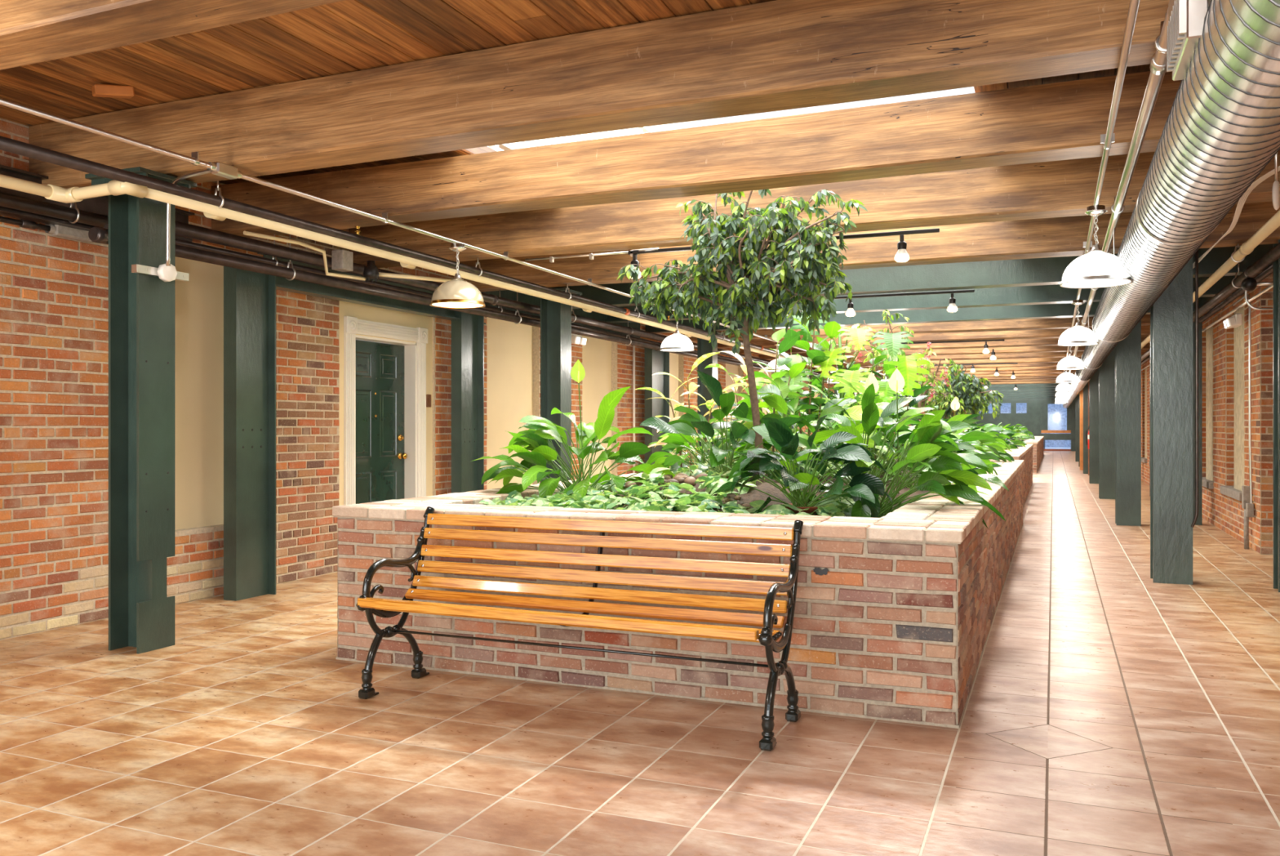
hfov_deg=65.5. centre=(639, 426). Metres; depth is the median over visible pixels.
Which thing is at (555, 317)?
steel column
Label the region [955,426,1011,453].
peace lily
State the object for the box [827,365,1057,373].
ceiling beam
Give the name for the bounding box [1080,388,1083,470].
timber post
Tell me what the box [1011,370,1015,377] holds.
track spotlight
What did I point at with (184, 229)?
pipe
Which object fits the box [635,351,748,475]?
cordyline
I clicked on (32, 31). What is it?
ceiling beam
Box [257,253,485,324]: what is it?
lintel
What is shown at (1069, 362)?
pendant lamp
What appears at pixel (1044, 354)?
ceiling beam
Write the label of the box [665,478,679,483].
stone
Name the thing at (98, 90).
wood block
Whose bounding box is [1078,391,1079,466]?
steel column
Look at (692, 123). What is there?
wall
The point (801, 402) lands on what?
peace lily
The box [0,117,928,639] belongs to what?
wall
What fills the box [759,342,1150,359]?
ceiling beam
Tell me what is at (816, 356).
rubber plant
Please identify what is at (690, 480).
stone
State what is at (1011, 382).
ceiling beam
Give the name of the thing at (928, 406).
peace lily
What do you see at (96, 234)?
pipe
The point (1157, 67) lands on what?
pipe
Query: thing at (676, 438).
peace lily
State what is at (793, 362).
rubber plant
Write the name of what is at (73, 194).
pipe
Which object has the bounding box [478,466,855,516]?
pothos cover
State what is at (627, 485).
stone
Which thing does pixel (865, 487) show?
plant
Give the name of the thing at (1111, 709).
floor
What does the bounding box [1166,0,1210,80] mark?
grille
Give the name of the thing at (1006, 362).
track
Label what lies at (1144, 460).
trim
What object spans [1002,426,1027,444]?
peace lily
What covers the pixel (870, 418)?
peace lily
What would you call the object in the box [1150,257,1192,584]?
steel column
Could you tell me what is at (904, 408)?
peace lily
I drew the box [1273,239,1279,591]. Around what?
steel column
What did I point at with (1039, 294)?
steel beam
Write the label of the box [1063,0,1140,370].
conduit
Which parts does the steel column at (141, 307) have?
cap plate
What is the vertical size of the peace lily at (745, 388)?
0.804 m
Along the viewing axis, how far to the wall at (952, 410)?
52.53 m
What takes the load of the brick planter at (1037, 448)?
on the floor at (1111, 709)
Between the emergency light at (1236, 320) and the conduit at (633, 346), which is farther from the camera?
the conduit at (633, 346)
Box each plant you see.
[711,414,893,517]
[733,328,817,453]
[768,305,854,450]
[779,313,929,444]
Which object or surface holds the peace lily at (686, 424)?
on the soil bed
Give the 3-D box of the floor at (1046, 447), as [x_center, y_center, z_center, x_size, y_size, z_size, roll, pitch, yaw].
[25.934,1.290,62.427,24.000,0.120,24.800,0,0,23]
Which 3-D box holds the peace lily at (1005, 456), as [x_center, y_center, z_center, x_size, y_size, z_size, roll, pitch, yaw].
[3.863,0.195,11.834,1.093,0.597,1.054,0,0,23]
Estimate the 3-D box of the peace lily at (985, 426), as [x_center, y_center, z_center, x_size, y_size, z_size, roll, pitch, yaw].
[4.814,0.230,14.477,1.006,0.568,0.916,0,0,23]
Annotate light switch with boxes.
[426,394,431,406]
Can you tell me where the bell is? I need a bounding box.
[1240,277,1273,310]
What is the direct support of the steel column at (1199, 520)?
on the floor at (1111, 709)
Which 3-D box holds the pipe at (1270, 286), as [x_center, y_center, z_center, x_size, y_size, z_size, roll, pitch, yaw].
[10.796,-1.200,21.504,0.028,0.028,32.000,0,0,23]
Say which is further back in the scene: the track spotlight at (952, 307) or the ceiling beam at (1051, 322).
the ceiling beam at (1051, 322)
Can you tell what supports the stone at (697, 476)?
on the soil bed
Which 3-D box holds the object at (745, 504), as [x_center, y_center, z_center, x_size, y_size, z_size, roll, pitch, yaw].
[0.563,0.423,5.294,0.049,0.035,0.063,0,0,-6]
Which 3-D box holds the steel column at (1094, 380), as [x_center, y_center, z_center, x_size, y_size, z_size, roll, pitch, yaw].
[9.712,-0.080,21.174,0.270,2.560,0.250,0,0,23]
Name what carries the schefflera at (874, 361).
on the soil bed
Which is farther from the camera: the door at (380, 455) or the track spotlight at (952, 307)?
the track spotlight at (952, 307)
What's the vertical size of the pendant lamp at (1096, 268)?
0.454 m
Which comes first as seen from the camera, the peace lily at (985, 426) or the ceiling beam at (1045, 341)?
the peace lily at (985, 426)
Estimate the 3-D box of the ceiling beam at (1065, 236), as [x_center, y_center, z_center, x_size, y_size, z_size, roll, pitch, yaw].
[1.949,-1.528,8.446,8.040,0.333,0.261,0,0,23]
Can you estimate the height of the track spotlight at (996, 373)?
0.188 m
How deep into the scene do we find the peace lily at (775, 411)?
11.04 m
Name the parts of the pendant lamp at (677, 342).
lamp shade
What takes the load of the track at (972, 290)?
attached to the steel beam at (1047, 270)
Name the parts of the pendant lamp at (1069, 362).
lamp shade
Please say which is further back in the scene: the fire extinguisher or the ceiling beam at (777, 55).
the fire extinguisher
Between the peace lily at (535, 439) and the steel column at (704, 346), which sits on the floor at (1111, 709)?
the steel column at (704, 346)
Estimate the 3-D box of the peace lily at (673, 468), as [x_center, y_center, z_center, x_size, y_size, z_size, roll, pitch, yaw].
[0.550,0.210,8.483,1.045,0.560,1.130,0,0,23]
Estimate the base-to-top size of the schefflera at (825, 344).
1.190 m
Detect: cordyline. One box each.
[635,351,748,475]
[703,350,801,459]
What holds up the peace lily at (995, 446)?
on the soil bed
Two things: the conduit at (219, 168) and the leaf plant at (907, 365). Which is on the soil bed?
the leaf plant at (907, 365)
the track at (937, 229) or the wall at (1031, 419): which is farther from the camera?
the wall at (1031, 419)
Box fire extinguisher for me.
[1085,426,1088,448]
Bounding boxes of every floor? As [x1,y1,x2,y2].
[0,450,1279,855]
[1043,446,1071,448]
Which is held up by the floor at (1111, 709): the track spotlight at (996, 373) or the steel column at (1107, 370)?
the steel column at (1107, 370)
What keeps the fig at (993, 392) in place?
on the soil bed
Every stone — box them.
[625,480,635,487]
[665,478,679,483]
[675,472,688,476]
[675,477,684,483]
[684,476,696,485]
[694,473,707,479]
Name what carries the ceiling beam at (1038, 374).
attached to the ceiling
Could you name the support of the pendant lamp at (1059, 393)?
hanging from the conduit at (1108, 138)
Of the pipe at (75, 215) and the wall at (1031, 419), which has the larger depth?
the wall at (1031, 419)
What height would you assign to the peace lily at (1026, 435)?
0.532 m
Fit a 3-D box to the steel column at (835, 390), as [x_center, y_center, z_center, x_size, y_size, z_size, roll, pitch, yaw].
[4.652,-0.076,23.136,0.400,2.552,0.380,0,0,23]
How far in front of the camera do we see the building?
60.95 m
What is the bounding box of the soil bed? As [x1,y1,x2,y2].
[591,456,928,517]
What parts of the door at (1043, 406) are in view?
push rail, kick plate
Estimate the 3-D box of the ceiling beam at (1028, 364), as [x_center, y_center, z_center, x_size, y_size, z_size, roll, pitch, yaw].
[7.946,-1.548,22.880,8.040,0.373,0.261,0,0,23]
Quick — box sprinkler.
[354,226,360,235]
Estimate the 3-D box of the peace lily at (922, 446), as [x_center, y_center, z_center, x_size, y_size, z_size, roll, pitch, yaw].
[1.322,0.246,5.455,1.331,0.664,1.274,0,0,23]
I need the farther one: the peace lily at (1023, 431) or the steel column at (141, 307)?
the peace lily at (1023, 431)
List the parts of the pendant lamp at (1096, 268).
lamp shade, chain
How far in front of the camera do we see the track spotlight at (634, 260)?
7.65 m
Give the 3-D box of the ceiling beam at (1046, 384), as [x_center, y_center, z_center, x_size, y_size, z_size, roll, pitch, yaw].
[12.520,-1.525,33.890,8.040,0.330,0.200,0,0,23]
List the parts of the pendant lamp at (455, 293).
lamp shade, chain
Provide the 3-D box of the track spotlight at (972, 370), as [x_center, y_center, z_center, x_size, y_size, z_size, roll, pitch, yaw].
[7.154,-1.266,21.392,0.100,0.188,0.099,0,0,23]
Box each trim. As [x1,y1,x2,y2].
[343,315,427,504]
[1141,457,1147,462]
[1202,476,1213,488]
[1220,485,1241,501]
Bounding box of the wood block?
[91,84,134,98]
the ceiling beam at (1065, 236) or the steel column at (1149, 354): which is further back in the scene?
the steel column at (1149, 354)
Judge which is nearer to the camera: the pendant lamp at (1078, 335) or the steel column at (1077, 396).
the pendant lamp at (1078, 335)
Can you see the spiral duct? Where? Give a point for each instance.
(1221, 130)
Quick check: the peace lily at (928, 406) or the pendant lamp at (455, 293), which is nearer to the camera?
the pendant lamp at (455, 293)
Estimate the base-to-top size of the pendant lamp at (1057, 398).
0.454 m
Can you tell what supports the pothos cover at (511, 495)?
on the soil bed
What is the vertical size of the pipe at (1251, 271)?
0.205 m
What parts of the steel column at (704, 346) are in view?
cap plate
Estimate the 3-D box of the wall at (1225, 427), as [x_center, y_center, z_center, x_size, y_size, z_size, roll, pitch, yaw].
[12.409,-0.270,23.757,1.112,2.940,56.600,0,0,23]
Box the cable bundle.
[1192,165,1279,268]
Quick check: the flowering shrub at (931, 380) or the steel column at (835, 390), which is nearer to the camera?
the flowering shrub at (931, 380)
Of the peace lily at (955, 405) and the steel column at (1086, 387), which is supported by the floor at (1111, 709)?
the steel column at (1086, 387)
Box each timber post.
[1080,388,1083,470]
[1088,381,1088,475]
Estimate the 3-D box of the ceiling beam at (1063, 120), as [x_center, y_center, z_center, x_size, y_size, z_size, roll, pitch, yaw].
[0.752,-1.526,5.565,8.040,0.328,0.261,0,0,23]
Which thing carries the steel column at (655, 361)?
on the floor at (1111, 709)
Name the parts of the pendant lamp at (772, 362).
lamp shade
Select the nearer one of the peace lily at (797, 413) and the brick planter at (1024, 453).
the peace lily at (797, 413)
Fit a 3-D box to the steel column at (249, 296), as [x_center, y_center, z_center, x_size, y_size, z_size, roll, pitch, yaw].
[-2.752,0.020,7.029,0.175,2.360,0.318,0,0,23]
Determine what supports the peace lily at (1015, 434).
on the soil bed
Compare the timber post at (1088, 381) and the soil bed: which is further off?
the timber post at (1088, 381)
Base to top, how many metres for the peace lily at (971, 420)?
0.547 m
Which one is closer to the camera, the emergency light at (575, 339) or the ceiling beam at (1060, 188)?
the ceiling beam at (1060, 188)
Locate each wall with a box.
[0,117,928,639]
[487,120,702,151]
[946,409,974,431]
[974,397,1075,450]
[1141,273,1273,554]
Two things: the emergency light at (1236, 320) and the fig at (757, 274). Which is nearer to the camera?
the fig at (757, 274)
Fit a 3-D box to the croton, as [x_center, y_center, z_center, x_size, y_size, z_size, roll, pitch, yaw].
[2.028,-0.076,8.190,0.789,0.949,0.571,0,0,23]
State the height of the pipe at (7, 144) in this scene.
0.156 m
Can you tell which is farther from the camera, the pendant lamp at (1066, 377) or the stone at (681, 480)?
the pendant lamp at (1066, 377)
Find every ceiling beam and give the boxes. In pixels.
[0,0,343,70]
[29,0,1169,188]
[211,71,1181,237]
[349,149,1279,267]
[457,201,1279,291]
[680,314,1203,341]
[717,324,1150,348]
[736,334,1150,354]
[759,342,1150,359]
[804,355,1149,367]
[812,360,1142,371]
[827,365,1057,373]
[843,349,1147,362]
[875,369,1075,376]
[882,373,1075,377]
[915,375,1058,381]
[919,378,1056,382]
[922,381,1055,384]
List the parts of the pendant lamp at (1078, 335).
chain, lamp shade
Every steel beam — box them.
[550,243,1275,308]
[604,275,1244,323]
[645,296,1219,333]
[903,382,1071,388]
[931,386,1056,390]
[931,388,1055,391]
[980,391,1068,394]
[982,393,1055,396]
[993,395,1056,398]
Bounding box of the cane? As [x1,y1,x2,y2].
[807,375,908,472]
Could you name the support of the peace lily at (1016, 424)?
on the soil bed
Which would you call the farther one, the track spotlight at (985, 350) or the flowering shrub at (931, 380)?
the track spotlight at (985, 350)
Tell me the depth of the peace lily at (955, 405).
10.74 m
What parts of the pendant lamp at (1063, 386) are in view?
lamp shade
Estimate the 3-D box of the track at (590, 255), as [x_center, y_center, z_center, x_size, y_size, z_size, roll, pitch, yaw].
[-0.391,-1.341,7.818,1.160,0.053,0.040,0,0,23]
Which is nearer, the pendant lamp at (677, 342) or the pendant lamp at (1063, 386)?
the pendant lamp at (677, 342)
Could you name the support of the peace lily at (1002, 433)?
on the soil bed
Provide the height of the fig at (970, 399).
1.138 m
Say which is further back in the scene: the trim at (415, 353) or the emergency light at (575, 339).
the emergency light at (575, 339)
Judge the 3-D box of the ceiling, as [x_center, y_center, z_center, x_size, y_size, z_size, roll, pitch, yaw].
[8.937,-1.790,25.254,8.670,0.100,56.700,0,0,23]
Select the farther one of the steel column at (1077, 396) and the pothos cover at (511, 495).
the steel column at (1077, 396)
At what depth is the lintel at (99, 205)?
5.72 m
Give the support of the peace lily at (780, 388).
on the soil bed
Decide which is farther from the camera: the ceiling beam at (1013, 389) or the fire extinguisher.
the ceiling beam at (1013, 389)
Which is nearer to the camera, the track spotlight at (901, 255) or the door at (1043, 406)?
the track spotlight at (901, 255)
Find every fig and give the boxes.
[617,188,867,477]
[918,364,998,423]
[925,384,1004,419]
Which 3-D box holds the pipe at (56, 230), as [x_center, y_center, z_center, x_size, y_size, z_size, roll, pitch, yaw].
[-4.236,-1.155,3.872,0.065,0.070,5.900,0,0,23]
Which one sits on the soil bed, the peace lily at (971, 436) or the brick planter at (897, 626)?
the peace lily at (971, 436)
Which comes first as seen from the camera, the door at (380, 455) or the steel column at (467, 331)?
the door at (380, 455)
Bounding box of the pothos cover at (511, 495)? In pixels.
[495,475,648,505]
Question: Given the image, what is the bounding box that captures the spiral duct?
[1062,0,1279,408]
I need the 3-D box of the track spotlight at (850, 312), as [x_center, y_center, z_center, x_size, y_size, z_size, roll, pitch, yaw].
[2.179,-1.236,10.302,0.100,0.188,0.099,0,0,23]
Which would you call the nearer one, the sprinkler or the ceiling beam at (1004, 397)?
the sprinkler
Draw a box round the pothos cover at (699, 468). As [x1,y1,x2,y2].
[589,457,882,492]
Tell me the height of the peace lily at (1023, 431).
0.522 m
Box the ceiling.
[0,0,1150,184]
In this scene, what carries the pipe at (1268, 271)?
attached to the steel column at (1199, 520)
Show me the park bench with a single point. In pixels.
(767, 637)
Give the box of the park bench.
[355,506,803,751]
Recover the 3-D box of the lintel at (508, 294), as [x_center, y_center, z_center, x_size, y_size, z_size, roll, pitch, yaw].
[-0.806,-1.345,12.030,0.120,0.250,4.200,0,0,23]
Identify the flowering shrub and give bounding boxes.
[837,309,934,401]
[909,342,964,420]
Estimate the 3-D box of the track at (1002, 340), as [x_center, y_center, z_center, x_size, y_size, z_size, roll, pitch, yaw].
[4.846,-1.345,15.745,1.730,0.028,0.040,0,0,23]
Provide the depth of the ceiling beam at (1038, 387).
35.60 m
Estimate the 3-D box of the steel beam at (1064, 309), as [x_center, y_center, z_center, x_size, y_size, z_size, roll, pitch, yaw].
[3.792,-1.525,12.881,8.040,0.330,0.200,0,0,23]
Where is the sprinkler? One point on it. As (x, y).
(357, 230)
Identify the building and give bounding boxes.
[979,402,1071,447]
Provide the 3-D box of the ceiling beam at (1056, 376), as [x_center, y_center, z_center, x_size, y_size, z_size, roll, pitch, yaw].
[10.344,-1.548,28.652,8.040,0.373,0.261,0,0,23]
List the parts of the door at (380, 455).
handle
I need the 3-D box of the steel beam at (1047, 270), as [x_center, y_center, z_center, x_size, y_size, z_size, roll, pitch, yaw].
[2.583,-1.525,9.972,8.040,0.330,0.200,0,0,23]
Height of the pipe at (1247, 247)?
0.140 m
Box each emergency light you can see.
[571,333,586,345]
[1223,312,1242,328]
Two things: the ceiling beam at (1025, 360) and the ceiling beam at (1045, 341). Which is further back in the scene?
the ceiling beam at (1025, 360)
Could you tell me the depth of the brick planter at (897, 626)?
4.43 m
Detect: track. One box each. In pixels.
[627,227,939,254]
[761,288,974,302]
[901,338,1004,343]
[933,362,1017,365]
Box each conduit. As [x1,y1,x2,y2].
[0,97,883,374]
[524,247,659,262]
[632,345,635,472]
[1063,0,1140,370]
[1191,249,1198,527]
[1232,293,1253,549]
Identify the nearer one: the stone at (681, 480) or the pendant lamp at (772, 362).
the stone at (681, 480)
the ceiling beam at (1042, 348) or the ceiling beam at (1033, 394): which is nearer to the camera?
the ceiling beam at (1042, 348)
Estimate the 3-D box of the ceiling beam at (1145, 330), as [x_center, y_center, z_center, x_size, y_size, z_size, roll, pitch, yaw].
[4.973,-1.548,15.723,8.040,0.373,0.261,0,0,23]
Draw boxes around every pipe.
[0,135,868,376]
[0,173,836,372]
[0,191,192,241]
[0,215,92,242]
[88,226,834,384]
[103,223,827,379]
[174,220,821,374]
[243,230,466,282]
[1068,8,1168,373]
[1141,209,1279,348]
[1141,242,1279,360]
[1141,263,1273,364]
[1141,284,1273,370]
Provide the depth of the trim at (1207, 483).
12.29 m
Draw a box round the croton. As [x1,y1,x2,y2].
[844,358,933,475]
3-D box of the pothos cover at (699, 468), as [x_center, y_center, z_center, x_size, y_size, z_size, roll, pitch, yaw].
[0.813,0.357,7.457,1.730,0.292,2.767,0,0,23]
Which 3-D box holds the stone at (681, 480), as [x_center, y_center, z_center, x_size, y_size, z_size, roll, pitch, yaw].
[0.245,0.323,6.000,0.053,0.038,0.069,0,0,-37]
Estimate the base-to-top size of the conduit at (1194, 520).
2.114 m
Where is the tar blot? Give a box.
[813,567,828,574]
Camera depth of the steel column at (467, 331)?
9.57 m
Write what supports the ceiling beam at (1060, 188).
attached to the wall at (54, 291)
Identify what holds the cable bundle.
hanging from the ceiling beam at (1060, 188)
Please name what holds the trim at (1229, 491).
attached to the wall at (1225, 427)
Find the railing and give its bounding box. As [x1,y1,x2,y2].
[488,125,656,151]
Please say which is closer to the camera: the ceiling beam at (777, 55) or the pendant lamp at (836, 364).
the ceiling beam at (777, 55)
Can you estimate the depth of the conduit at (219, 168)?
5.29 m
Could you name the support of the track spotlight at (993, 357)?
attached to the ceiling beam at (1045, 341)
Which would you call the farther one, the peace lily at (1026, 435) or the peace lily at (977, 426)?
the peace lily at (1026, 435)
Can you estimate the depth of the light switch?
9.46 m
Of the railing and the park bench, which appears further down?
the park bench
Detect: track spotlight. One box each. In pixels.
[631,253,640,278]
[845,297,855,316]
[894,234,909,262]
[946,293,957,311]
[970,363,975,372]
[982,341,989,353]
[990,348,995,359]
[994,367,999,375]
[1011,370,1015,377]
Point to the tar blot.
(818, 571)
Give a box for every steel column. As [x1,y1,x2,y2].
[84,166,196,653]
[223,266,275,600]
[451,311,484,493]
[530,287,582,482]
[644,347,669,467]
[697,330,724,455]
[834,368,847,395]
[1075,394,1078,461]
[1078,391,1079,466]
[1083,382,1088,473]
[1088,368,1098,483]
[1098,347,1115,498]
[1115,320,1141,525]
[1149,354,1150,496]
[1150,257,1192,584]
[1192,315,1202,524]
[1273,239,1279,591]
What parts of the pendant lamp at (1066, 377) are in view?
lamp shade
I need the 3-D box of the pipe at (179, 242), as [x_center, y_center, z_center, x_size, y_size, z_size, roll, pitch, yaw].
[1.859,-1.247,17.717,0.062,0.236,25.850,0,0,23]
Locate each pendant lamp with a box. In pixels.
[429,242,485,308]
[659,311,694,351]
[766,342,789,371]
[826,364,839,382]
[1054,370,1073,391]
[1054,391,1070,396]
[1054,396,1067,400]
[1054,400,1066,403]
[1055,369,1077,382]
[1056,346,1085,369]
[1057,299,1098,346]
[1059,204,1133,288]
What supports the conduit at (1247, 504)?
attached to the wall at (1225, 427)
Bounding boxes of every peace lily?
[471,359,675,501]
[639,369,806,482]
[645,427,734,472]
[647,419,768,473]
[697,385,811,453]
[711,370,888,469]
[711,391,863,453]
[767,368,959,493]
[771,381,857,450]
[779,409,1008,528]
[787,401,881,456]
[789,389,915,457]
[871,413,1001,488]
[877,417,997,476]
[885,418,1006,468]
[905,404,942,426]
[918,397,1003,457]
[942,417,1014,462]
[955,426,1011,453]
[958,426,1026,451]
[964,422,1006,452]
[977,426,1024,446]
[998,423,1026,448]
[1000,426,1028,438]
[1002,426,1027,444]
[1007,423,1028,440]
[1010,425,1029,436]
[1013,425,1035,439]
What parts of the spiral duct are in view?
hanger rod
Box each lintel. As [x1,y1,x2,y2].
[0,164,194,231]
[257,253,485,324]
[480,289,642,338]
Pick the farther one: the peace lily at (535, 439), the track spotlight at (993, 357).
the track spotlight at (993, 357)
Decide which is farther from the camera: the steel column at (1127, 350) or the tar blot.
the steel column at (1127, 350)
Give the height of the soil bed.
0.186 m
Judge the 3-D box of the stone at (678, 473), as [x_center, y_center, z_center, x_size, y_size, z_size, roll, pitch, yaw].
[0.269,0.315,6.245,0.091,0.053,0.070,0,0,14]
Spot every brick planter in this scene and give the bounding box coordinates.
[332,459,1024,728]
[893,444,1033,507]
[1023,435,1044,472]
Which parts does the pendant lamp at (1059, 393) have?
lamp shade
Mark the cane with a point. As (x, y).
(882, 405)
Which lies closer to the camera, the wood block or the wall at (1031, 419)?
the wood block
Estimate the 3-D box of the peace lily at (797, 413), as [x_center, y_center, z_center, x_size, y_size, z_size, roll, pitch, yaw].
[1.941,-0.006,9.881,1.094,0.699,1.177,0,0,-7]
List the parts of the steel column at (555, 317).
cap plate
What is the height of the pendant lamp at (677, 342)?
0.439 m
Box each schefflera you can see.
[800,326,865,435]
[844,345,897,435]
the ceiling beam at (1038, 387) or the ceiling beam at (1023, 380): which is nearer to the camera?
the ceiling beam at (1023, 380)
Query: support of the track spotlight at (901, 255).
attached to the track at (937, 229)
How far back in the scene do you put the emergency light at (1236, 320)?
9.90 m
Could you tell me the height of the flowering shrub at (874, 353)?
1.521 m
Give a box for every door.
[355,339,407,503]
[1040,402,1071,450]

